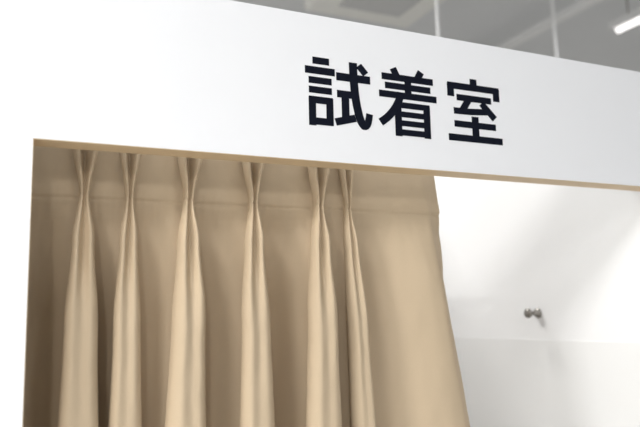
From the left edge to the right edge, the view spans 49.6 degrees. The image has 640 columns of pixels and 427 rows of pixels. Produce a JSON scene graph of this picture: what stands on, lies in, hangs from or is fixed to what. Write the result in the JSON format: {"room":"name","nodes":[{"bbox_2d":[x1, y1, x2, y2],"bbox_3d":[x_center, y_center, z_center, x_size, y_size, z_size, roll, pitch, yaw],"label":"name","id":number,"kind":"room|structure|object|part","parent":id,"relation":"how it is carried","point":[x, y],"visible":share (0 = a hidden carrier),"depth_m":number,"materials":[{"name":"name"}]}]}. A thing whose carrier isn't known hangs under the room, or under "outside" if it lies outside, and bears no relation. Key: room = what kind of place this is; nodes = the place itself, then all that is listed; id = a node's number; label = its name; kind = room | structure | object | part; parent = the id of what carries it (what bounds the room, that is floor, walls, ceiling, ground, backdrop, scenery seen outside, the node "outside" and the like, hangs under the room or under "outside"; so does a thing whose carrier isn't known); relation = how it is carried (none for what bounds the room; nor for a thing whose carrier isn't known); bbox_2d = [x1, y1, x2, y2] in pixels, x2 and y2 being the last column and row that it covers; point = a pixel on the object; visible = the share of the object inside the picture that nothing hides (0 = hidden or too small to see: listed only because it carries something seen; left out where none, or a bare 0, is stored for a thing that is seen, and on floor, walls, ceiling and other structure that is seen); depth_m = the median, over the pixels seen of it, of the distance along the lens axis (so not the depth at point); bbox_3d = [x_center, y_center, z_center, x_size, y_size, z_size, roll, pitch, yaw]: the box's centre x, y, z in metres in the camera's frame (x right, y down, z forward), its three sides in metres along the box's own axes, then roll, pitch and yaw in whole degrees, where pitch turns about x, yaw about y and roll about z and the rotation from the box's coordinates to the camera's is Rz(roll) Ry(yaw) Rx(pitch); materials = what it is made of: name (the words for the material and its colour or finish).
{"room":"clothing store","nodes":[
{"label":"clothing store","id":0,"kind":"room"},
{"bbox_2d":[304,0,444,26],"bbox_3d":[0.478,-1.716,5.021,0.920,0.315,0.920,3,-9,-25],"label":"air conditioner","id":1,"kind":"object","parent":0,"point":[402,13],"depth_m":5.20,"materials":[{"name":"white plastic"}]},
{"bbox_2d":[232,0,639,71],"bbox_3d":[0.755,-2.159,3.481,16.000,0.100,16.000,3,-9,-25],"label":"ceiling","id":2,"kind":"structure","parent":0,"point":[587,36],"depth_m":6.32,"materials":[{"name":"paint"}]},
{"bbox_2d":[435,0,439,36],"bbox_3d":[0.838,0.164,4.514,0.072,4.200,0.072,3,-9,-25],"label":"conduit","id":3,"kind":"object","parent":2,"relation":"hanging from","point":[436,1],"visible":0.02,"depth_m":4.72,"materials":[{"name":"white metal"}]},
{"bbox_2d":[497,0,601,48],"bbox_3d":[1.609,-1.499,6.564,0.080,0.050,5.000,3,-9,-25],"label":"cable tray","id":4,"kind":"object","parent":2,"relation":"attached to","point":[581,5],"visible":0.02,"depth_m":5.84,"materials":[{"name":"grey metal"}]},
{"bbox_2d":[550,0,557,57],"bbox_3d":[1.879,0.239,5.189,0.072,4.200,0.072,3,-9,-25],"label":"conduit","id":5,"kind":"object","parent":2,"relation":"hanging from","point":[551,1],"visible":0.02,"depth_m":5.43,"materials":[{"name":"white metal"}]},
{"bbox_2d":[609,0,639,32],"bbox_3d":[2.718,-1.735,5.279,0.120,0.307,1.200,3,-9,-25],"label":"ceiling light","id":6,"kind":"object","parent":2,"relation":"hanging from","point":[631,19],"visible":1,"depth_m":5.65,"materials":[{"name":"metal"}]},
{"bbox_2d":[434,176,639,426],"bbox_3d":[0.816,0.828,2.751,0.040,2.376,1.355,3,-9,-25],"label":"wall","id":7,"kind":"structure","parent":0,"point":[571,254],"depth_m":2.66,"materials":[{"name":"white paint"}]},
{"bbox_2d":[524,308,541,317],"bbox_3d":[0.819,0.385,2.670,0.060,0.039,0.039,3,-9,-25],"label":"coat hook","id":8,"kind":"object","parent":7,"relation":"attached to","point":[528,313],"visible":1,"depth_m":2.66,"materials":[{"name":"metal"}]},
{"bbox_3d":[0.799,0.081,2.861,0.038,0.864,1.355,3,-9,-25],"label":"panel","id":9,"kind":"part","parent":7,"relation":"part of","materials":[{"name":"white paint"}]},
{"bbox_3d":[0.826,1.256,2.688,0.040,1.512,1.355,3,-9,-25],"label":"panel","id":10,"kind":"part","parent":7,"relation":"part of","materials":[{"name":"paint"}]},
{"bbox_3d":[0.854,2.094,2.856,16.000,0.100,16.000,3,-9,-25],"label":"floor","id":11,"kind":"structure","parent":0,"visible":0},
{"bbox_2d":[0,0,639,426],"bbox_3d":[0.233,0.689,1.709,4.400,2.376,0.065,3,-9,-25],"label":"fitting room","id":12,"kind":"object","parent":11,"relation":"on","point":[217,76],"visible":1,"depth_m":1.64,"materials":[{"name":"white paint"}]},
{"bbox_2d":[23,146,469,426],"bbox_3d":[-0.117,0.808,1.686,1.305,1.920,0.232,3,-9,-25],"label":"curtain","id":13,"kind":"object","parent":12,"relation":"hanging from","point":[164,291],"visible":0.81,"depth_m":1.70,"materials":[{"name":"beige fabric"}]},
{"bbox_2d":[22,138,639,426],"bbox_3d":[0.260,0.876,1.692,1.850,2.000,0.064,3,-9,-25],"label":"edge banding","id":14,"kind":"object","parent":12,"relation":"attached to","point":[36,142],"visible":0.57,"depth_m":1.69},
{"bbox_2d":[305,56,502,144],"bbox_3d":[0.237,-0.293,1.829,0.603,0.188,0.001,3,-9,-25],"label":"sign lettering","id":15,"kind":"object","parent":12,"relation":"attached to","point":[352,77],"visible":1,"depth_m":1.82,"materials":[{"name":"black paint"}]}
]}

